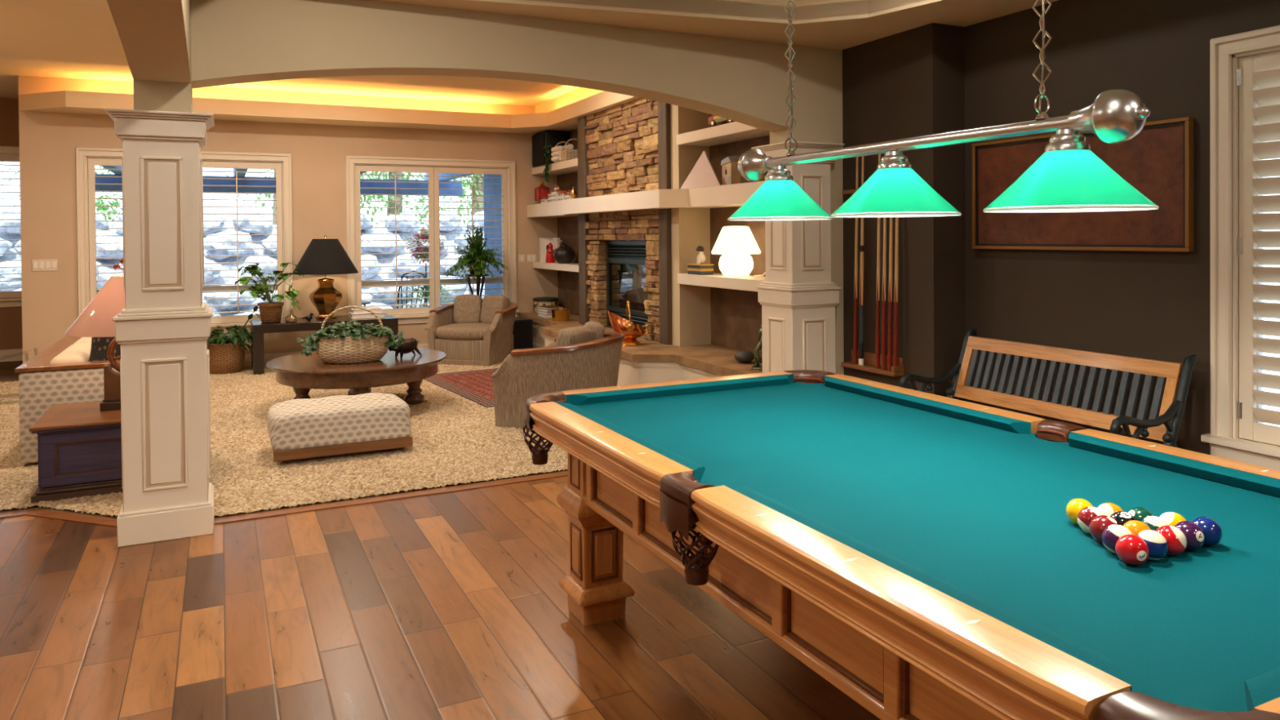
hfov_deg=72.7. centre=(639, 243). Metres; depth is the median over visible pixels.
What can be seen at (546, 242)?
book
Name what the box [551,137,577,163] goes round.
basket
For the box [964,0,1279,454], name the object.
wall
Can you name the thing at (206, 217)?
boulder
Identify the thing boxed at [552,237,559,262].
book
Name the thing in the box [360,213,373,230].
boulder
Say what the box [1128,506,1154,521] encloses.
ball
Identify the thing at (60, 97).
cove lip
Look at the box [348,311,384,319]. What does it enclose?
book
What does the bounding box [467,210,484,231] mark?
boulder
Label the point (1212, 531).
ball
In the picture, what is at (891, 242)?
pool cue
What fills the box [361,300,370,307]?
garden table
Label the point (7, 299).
window
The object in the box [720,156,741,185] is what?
house
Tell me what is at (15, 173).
tree
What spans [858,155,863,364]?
pool cue
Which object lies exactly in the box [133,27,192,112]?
post
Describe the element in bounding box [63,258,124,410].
table lamp
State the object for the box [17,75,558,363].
wall
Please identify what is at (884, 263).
pool cue
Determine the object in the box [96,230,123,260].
boulder
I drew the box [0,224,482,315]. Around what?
bank
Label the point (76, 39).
ceiling
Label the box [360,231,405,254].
boulder
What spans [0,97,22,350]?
wall
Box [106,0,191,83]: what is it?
beam
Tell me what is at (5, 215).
boulder
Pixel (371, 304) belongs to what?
boulder
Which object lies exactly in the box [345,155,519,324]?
window
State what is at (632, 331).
coal scuttle
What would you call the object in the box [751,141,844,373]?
column
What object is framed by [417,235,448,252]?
boulder
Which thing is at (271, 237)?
boulder
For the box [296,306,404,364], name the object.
basket
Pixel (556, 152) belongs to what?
towel
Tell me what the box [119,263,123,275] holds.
boulder
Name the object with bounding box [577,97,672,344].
fireplace
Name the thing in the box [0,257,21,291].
boulder
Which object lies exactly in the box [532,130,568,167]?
speaker
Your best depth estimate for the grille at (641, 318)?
8.40 m
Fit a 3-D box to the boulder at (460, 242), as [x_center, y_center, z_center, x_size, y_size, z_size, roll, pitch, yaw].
[-3.152,-0.043,16.753,0.850,0.443,0.588,-1,1,-4]
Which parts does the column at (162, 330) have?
panel molding, panel molding, raised panel, panel molding, panel molding, raised panel, panel molding, panel molding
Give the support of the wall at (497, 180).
on the ground
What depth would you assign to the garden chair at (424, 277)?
12.04 m
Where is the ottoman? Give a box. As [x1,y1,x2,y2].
[266,392,413,462]
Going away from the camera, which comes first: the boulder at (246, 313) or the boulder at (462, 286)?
the boulder at (246, 313)
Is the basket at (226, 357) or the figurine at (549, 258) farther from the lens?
the figurine at (549, 258)
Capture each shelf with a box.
[526,181,764,217]
[532,158,577,175]
[533,262,578,272]
[675,121,769,146]
[677,272,765,292]
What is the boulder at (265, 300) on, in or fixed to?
on the bank
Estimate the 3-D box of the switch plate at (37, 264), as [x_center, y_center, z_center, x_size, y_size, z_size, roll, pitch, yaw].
[-5.883,0.211,8.591,0.203,0.109,0.012,-1,1,-26]
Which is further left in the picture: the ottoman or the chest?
the chest
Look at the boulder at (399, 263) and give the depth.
15.52 m
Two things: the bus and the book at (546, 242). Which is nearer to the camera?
the bus
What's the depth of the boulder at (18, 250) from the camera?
13.42 m
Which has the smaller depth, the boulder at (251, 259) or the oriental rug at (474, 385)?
the oriental rug at (474, 385)
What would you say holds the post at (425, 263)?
on the ground
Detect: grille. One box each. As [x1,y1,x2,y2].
[532,132,544,166]
[608,244,648,258]
[608,311,651,333]
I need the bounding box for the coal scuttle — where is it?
[607,300,650,346]
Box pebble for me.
[734,350,754,362]
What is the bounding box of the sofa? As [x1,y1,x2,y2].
[14,335,120,463]
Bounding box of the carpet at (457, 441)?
[0,360,567,519]
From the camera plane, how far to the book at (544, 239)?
10.59 m
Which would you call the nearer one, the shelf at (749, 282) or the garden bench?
the garden bench
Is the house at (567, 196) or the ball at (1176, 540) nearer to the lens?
the ball at (1176, 540)
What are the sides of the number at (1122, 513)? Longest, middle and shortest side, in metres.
0.020 x 0.020 x 0.002 m
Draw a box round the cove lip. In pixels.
[18,90,630,126]
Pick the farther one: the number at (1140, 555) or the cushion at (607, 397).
the cushion at (607, 397)
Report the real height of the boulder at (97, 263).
0.459 m
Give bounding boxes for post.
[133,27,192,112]
[425,262,427,306]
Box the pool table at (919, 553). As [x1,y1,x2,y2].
[522,369,1279,719]
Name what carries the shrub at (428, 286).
on the ground
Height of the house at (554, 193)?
0.210 m
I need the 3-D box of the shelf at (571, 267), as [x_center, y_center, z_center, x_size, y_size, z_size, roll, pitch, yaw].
[-0.842,0.265,10.159,0.325,0.074,1.570,-1,1,-26]
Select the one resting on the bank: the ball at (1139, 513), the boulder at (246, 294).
the boulder at (246, 294)
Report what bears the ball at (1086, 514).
on the pool table at (919, 553)
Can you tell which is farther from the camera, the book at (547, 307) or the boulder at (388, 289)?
the boulder at (388, 289)
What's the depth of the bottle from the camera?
8.90 m
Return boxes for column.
[103,108,214,547]
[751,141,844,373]
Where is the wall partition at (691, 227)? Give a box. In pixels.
[670,104,711,346]
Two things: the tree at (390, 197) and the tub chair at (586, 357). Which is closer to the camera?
the tub chair at (586, 357)
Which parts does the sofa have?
wood rail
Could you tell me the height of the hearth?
0.430 m
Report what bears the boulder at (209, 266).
on the bank
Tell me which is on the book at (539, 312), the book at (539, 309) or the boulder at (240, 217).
the book at (539, 309)
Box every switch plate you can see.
[31,259,57,271]
[518,254,524,262]
[526,253,536,262]
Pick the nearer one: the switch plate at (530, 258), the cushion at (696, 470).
the cushion at (696, 470)
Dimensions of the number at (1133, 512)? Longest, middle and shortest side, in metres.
0.020 x 0.020 x 0.002 m
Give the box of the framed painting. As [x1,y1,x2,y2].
[972,116,1194,252]
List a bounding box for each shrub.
[399,276,462,308]
[404,227,446,265]
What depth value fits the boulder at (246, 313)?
13.54 m
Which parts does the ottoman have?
frame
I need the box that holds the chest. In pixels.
[28,400,122,502]
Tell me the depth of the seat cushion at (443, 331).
9.26 m
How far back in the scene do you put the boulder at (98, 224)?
14.45 m
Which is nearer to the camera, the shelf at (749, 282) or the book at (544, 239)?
the shelf at (749, 282)
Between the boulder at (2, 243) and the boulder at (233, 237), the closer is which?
the boulder at (2, 243)
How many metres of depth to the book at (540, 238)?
10.71 m
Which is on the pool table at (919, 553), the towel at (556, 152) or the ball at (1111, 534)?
the ball at (1111, 534)
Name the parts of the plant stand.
leg, leg, leg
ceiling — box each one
[0,0,579,106]
[376,0,1057,49]
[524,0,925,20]
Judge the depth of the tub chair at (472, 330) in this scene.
9.34 m
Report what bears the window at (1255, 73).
in the wall at (1155, 305)
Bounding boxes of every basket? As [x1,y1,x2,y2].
[207,340,244,374]
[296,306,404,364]
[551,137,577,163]
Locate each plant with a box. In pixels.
[207,306,259,374]
[235,262,304,323]
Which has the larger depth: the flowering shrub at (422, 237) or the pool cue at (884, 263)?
the flowering shrub at (422, 237)
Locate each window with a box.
[0,146,22,307]
[75,146,293,333]
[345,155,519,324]
[1200,25,1279,470]
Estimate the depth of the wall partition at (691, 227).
7.46 m
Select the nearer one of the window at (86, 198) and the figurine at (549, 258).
the window at (86, 198)
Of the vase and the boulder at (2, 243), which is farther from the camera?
the boulder at (2, 243)
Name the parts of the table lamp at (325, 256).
lamp shade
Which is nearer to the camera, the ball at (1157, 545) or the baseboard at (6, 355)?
the ball at (1157, 545)
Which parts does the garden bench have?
iron frame, rail, rail, iron frame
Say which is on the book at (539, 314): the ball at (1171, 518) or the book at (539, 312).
the book at (539, 312)
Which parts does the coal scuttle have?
bail handle, handle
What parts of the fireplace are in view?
timber post, insert frame, timber post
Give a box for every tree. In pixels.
[0,162,122,216]
[94,164,228,222]
[237,168,276,224]
[360,171,475,224]
[439,173,484,224]
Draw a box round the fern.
[440,222,507,282]
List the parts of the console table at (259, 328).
leg, leg, leg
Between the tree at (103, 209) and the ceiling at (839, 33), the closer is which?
the ceiling at (839, 33)
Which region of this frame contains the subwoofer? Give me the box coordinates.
[512,316,533,349]
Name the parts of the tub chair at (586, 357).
wood rail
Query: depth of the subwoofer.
10.03 m
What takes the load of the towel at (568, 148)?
on the basket at (560, 153)
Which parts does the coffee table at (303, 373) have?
leg, leg, leg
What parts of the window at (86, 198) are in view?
shutter frame, sash, sill, tilt rod, shutter frame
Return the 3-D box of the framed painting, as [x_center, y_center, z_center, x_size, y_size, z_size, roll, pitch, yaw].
[2.220,-0.273,4.497,0.040,0.610,1.256,-1,1,-26]
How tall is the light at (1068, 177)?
1.486 m
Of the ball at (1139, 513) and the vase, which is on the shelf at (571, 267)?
the vase
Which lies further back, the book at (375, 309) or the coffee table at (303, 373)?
the book at (375, 309)
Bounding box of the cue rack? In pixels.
[841,189,904,377]
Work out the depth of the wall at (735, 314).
7.34 m
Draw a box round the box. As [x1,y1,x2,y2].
[686,263,714,275]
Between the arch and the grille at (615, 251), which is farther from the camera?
the grille at (615, 251)
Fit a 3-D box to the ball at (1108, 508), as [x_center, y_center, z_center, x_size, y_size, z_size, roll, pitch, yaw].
[1.013,0.587,1.874,0.057,0.057,0.057,0,1,0]
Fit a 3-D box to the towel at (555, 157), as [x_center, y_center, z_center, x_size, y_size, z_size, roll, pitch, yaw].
[-0.886,-0.982,9.912,0.140,0.062,0.350,-1,1,-26]
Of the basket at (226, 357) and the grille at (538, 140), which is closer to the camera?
the basket at (226, 357)
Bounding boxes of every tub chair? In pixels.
[424,294,518,366]
[491,321,625,429]
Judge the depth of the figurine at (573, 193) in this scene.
9.62 m
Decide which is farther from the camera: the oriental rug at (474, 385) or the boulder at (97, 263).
the boulder at (97, 263)
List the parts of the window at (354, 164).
shutter frame, tilt rod, sash, sill, shutter frame, tilt rod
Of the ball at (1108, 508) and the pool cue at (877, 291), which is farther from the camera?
the pool cue at (877, 291)
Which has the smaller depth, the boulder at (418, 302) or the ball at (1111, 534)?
the ball at (1111, 534)
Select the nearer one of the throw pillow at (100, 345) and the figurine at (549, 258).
the throw pillow at (100, 345)
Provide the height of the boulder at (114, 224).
0.464 m
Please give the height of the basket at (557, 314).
0.254 m
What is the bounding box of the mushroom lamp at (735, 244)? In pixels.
[711,226,760,276]
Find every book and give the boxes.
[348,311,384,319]
[349,306,382,314]
[537,305,563,309]
[537,307,551,312]
[537,311,551,315]
[537,313,551,317]
[539,237,552,262]
[541,240,542,262]
[542,238,552,262]
[544,240,561,260]
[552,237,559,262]
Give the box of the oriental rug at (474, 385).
[424,367,498,408]
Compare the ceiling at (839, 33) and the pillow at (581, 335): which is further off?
the pillow at (581, 335)
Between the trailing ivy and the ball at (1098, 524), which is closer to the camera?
the ball at (1098, 524)
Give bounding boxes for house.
[539,196,547,203]
[547,191,551,202]
[551,185,561,202]
[557,191,566,201]
[564,189,572,199]
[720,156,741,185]
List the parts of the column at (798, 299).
panel molding, raised panel, raised panel, panel molding, raised panel, panel molding, raised panel, panel molding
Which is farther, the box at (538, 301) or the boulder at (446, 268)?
the boulder at (446, 268)
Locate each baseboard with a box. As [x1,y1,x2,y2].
[0,348,22,361]
[244,343,428,364]
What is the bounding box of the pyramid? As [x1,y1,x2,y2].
[680,151,720,188]
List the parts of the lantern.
pane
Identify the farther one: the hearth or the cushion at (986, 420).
the hearth
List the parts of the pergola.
post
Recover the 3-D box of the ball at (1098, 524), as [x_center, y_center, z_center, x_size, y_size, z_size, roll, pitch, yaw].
[0.957,0.589,1.791,0.057,0.057,0.057,-1,1,-41]
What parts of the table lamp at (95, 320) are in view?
lamp shade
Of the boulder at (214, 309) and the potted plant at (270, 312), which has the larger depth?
the boulder at (214, 309)
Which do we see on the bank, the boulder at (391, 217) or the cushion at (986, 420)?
the boulder at (391, 217)
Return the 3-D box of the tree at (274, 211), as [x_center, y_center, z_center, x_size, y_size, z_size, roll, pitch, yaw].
[-8.601,-2.322,20.597,3.692,4.564,2.935,0,1,9]
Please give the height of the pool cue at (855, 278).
1.347 m
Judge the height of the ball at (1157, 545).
0.057 m
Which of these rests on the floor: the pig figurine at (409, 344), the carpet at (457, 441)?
the carpet at (457, 441)
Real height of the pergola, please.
2.470 m
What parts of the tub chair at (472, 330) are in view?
wood rail, seat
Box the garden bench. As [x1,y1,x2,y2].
[898,328,1198,448]
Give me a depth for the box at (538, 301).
10.57 m
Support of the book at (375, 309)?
on the book at (352, 316)
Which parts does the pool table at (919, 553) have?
block molding, panel molding, cap molding, molding, panel molding, rail, panel molding, panel molding, rail, panel molding, panel molding, rail, panel molding, rail, rail, rail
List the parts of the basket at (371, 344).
handle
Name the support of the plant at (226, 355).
on the carpet at (457, 441)
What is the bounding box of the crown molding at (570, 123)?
[18,95,639,133]
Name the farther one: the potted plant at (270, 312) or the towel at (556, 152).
the towel at (556, 152)
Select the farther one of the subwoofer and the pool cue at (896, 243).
the subwoofer
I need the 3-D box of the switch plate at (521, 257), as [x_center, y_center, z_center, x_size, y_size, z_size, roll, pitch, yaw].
[-1.460,0.179,10.731,0.080,0.100,0.012,-1,1,-26]
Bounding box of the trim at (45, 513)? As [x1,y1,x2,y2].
[0,471,568,527]
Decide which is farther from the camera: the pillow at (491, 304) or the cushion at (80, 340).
the pillow at (491, 304)
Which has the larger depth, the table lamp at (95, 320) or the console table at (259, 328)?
the console table at (259, 328)
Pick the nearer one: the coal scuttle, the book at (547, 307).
the coal scuttle
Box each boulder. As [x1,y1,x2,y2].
[0,208,20,234]
[0,238,12,257]
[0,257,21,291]
[13,240,21,255]
[95,213,109,231]
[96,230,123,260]
[96,262,101,282]
[111,210,123,234]
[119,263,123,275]
[203,208,226,234]
[203,231,252,260]
[203,281,257,309]
[204,257,222,283]
[212,308,220,316]
[231,210,272,234]
[234,309,259,315]
[241,254,276,280]
[261,231,276,253]
[262,283,277,302]
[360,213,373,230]
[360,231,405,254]
[360,254,382,279]
[361,302,392,309]
[368,277,415,303]
[384,213,419,232]
[386,253,429,275]
[403,300,441,307]
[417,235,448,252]
[422,275,467,302]
[423,209,462,231]
[440,254,469,275]
[453,230,484,251]
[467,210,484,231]
[467,284,484,299]
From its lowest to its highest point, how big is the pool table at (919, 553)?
0.789 m
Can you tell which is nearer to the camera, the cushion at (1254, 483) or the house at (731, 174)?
the cushion at (1254, 483)
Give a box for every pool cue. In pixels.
[853,156,857,364]
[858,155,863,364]
[875,154,880,368]
[881,153,886,369]
[887,217,893,370]
[893,217,898,372]
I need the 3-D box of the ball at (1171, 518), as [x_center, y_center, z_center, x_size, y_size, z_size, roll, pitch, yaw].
[1.109,0.587,1.809,0.057,0.057,0.057,-1,1,-18]
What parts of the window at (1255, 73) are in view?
sill, shutter frame, sash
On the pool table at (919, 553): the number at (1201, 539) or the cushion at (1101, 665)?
the cushion at (1101, 665)
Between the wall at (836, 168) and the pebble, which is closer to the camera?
the wall at (836, 168)
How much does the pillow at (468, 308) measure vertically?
0.357 m
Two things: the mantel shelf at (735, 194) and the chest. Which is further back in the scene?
the mantel shelf at (735, 194)
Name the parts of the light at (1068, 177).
green glass, cord, chain, green glass, cord, chain, green glass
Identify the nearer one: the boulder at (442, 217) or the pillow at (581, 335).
the pillow at (581, 335)
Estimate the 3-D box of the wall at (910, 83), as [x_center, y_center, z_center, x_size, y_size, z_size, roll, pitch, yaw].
[1.664,0.004,5.610,0.420,2.620,1.050,-1,1,-26]
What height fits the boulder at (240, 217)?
0.435 m
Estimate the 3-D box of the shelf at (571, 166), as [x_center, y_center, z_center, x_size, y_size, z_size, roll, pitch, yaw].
[-0.851,-0.895,10.146,0.325,0.082,1.570,-1,1,-26]
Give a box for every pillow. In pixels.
[88,337,120,361]
[453,294,482,323]
[480,294,509,324]
[555,325,595,346]
[584,321,604,339]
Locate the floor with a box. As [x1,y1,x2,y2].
[0,475,879,719]
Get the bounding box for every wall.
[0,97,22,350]
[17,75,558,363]
[483,173,502,296]
[535,87,604,113]
[556,114,769,355]
[769,44,842,148]
[830,159,844,374]
[842,22,965,400]
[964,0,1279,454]
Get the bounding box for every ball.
[1066,497,1093,524]
[1076,506,1105,533]
[1088,515,1118,543]
[1097,502,1122,516]
[1102,524,1132,554]
[1109,511,1136,525]
[1115,534,1149,565]
[1123,520,1151,535]
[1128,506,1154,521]
[1137,529,1168,560]
[1141,515,1168,530]
[1155,524,1186,555]
[1159,511,1186,526]
[1173,520,1204,551]
[1191,516,1222,546]
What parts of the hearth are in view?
toe molding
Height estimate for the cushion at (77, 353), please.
0.240 m
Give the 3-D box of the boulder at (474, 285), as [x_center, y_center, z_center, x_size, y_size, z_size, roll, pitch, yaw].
[-2.752,0.769,15.817,0.708,0.449,0.839,0,1,0]
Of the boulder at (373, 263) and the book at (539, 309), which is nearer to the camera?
the book at (539, 309)
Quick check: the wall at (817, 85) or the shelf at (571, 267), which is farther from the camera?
the shelf at (571, 267)
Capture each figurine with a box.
[302,312,314,321]
[388,337,422,358]
[545,242,555,262]
[570,186,577,198]
[696,245,705,263]
[751,325,762,369]
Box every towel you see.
[551,143,573,151]
[551,148,571,156]
[551,155,560,161]
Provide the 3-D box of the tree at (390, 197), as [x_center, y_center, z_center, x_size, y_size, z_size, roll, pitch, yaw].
[-5.389,-2.027,18.633,3.422,5.311,3.217,0,1,31]
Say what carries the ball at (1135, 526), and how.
on the pool table at (919, 553)
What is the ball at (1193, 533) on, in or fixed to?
on the pool table at (919, 553)
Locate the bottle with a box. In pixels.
[284,308,297,323]
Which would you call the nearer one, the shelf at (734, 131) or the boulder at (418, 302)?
the shelf at (734, 131)
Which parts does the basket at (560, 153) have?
handle, handle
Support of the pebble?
on the hearth
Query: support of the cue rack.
attached to the wall at (910, 83)
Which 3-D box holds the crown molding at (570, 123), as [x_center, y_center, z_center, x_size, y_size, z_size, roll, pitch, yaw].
[-2.366,-1.327,7.255,5.590,0.020,5.460,-1,1,-26]
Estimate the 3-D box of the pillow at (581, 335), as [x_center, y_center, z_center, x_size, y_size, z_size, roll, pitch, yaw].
[-0.472,0.774,6.265,0.212,0.357,0.320,0,1,34]
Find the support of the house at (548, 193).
on the mantel shelf at (735, 194)
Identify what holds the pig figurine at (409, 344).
on the coffee table at (303, 373)
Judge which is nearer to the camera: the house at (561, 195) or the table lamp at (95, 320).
the table lamp at (95, 320)
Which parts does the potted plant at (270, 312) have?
pot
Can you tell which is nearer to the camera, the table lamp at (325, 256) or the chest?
the chest
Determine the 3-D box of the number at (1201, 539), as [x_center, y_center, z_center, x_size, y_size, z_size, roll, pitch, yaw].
[1.113,0.581,1.726,0.020,0.020,0.002,-1,-15,-18]
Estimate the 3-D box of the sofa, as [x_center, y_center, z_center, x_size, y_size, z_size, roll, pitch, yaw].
[-3.803,1.009,6.277,0.825,0.620,1.960,-1,1,-26]
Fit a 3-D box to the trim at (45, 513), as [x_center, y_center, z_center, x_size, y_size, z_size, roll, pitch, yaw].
[-2.504,1.359,4.362,7.283,0.006,0.557,-1,1,-18]
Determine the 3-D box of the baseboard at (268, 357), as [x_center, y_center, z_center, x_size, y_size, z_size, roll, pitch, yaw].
[-3.774,1.253,9.617,5.050,0.120,0.015,-1,1,-26]
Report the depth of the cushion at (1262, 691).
1.15 m
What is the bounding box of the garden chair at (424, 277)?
[396,270,426,308]
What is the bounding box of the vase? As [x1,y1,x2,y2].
[552,244,575,263]
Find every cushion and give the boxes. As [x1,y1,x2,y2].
[48,342,91,364]
[72,337,91,344]
[435,322,490,340]
[554,401,705,482]
[564,373,793,404]
[724,484,1131,691]
[824,375,1031,434]
[1068,431,1279,497]
[1244,667,1279,711]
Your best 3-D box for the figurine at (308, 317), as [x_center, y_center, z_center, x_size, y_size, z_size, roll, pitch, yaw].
[-3.458,0.762,9.064,0.122,0.085,0.052,-1,1,-26]
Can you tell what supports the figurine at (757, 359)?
on the hearth
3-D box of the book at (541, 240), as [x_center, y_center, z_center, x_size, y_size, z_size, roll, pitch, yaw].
[-1.108,0.086,10.696,0.203,0.275,0.045,-1,1,-26]
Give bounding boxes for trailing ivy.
[542,144,554,182]
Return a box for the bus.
[708,115,734,126]
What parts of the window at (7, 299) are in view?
casing, sill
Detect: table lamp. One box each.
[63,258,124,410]
[293,235,358,319]
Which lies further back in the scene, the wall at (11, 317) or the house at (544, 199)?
the house at (544, 199)
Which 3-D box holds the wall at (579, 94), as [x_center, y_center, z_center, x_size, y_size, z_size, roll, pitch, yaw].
[0.018,-1.532,8.407,0.290,0.325,5.460,-1,1,-26]
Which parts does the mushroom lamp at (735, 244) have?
lamp shade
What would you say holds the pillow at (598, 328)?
on the tub chair at (586, 357)
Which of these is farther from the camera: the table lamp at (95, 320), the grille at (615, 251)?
the grille at (615, 251)
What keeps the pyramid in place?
on the mantel shelf at (735, 194)
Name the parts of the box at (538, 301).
lid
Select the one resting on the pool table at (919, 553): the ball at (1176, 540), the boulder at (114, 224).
the ball at (1176, 540)
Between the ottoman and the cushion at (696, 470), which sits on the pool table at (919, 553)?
the cushion at (696, 470)
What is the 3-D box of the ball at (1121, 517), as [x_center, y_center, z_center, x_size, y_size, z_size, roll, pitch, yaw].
[1.009,0.588,1.817,0.057,0.057,0.057,0,1,-3]
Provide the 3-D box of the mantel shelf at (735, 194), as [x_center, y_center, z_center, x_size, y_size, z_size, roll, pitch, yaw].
[-0.111,-0.389,8.400,0.525,0.153,5.365,-1,1,-26]
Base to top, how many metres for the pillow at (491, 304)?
0.357 m
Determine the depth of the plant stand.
10.21 m
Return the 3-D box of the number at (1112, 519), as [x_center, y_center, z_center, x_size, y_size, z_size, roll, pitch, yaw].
[0.969,0.565,1.783,0.020,0.002,0.020,36,20,29]
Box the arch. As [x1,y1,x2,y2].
[190,0,790,131]
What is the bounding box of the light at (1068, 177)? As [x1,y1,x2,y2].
[727,0,1159,220]
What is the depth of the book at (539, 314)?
10.10 m
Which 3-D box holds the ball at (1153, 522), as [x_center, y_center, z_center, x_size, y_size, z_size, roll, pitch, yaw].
[1.057,0.588,1.784,0.057,0.057,0.057,-1,1,-17]
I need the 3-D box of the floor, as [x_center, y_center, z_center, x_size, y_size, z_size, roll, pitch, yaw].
[-2.848,1.433,3.631,10.400,0.120,15.400,-1,1,-26]
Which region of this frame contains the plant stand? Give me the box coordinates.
[464,273,488,296]
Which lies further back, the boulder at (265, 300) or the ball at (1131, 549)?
the boulder at (265, 300)
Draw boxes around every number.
[1107,515,1116,523]
[1120,511,1131,518]
[1128,510,1134,515]
[1136,551,1146,560]
[1195,530,1204,541]
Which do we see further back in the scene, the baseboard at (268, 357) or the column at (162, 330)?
the baseboard at (268, 357)
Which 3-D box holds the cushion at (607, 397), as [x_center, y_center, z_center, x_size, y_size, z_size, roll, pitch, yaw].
[0.202,0.585,3.506,1.056,0.039,0.055,-1,1,-26]
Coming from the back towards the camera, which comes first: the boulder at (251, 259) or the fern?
the boulder at (251, 259)
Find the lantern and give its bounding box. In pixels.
[534,181,549,204]
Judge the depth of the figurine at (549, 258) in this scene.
10.37 m
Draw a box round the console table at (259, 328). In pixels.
[250,313,398,374]
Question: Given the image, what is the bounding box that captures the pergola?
[94,165,474,306]
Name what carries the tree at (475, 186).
on the bank
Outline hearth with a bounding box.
[519,312,762,386]
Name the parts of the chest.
panel frame, cornice, panel frame, panel molding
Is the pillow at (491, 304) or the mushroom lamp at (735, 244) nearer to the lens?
the mushroom lamp at (735, 244)
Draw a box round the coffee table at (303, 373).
[266,347,446,404]
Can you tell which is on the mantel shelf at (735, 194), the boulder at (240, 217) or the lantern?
the lantern

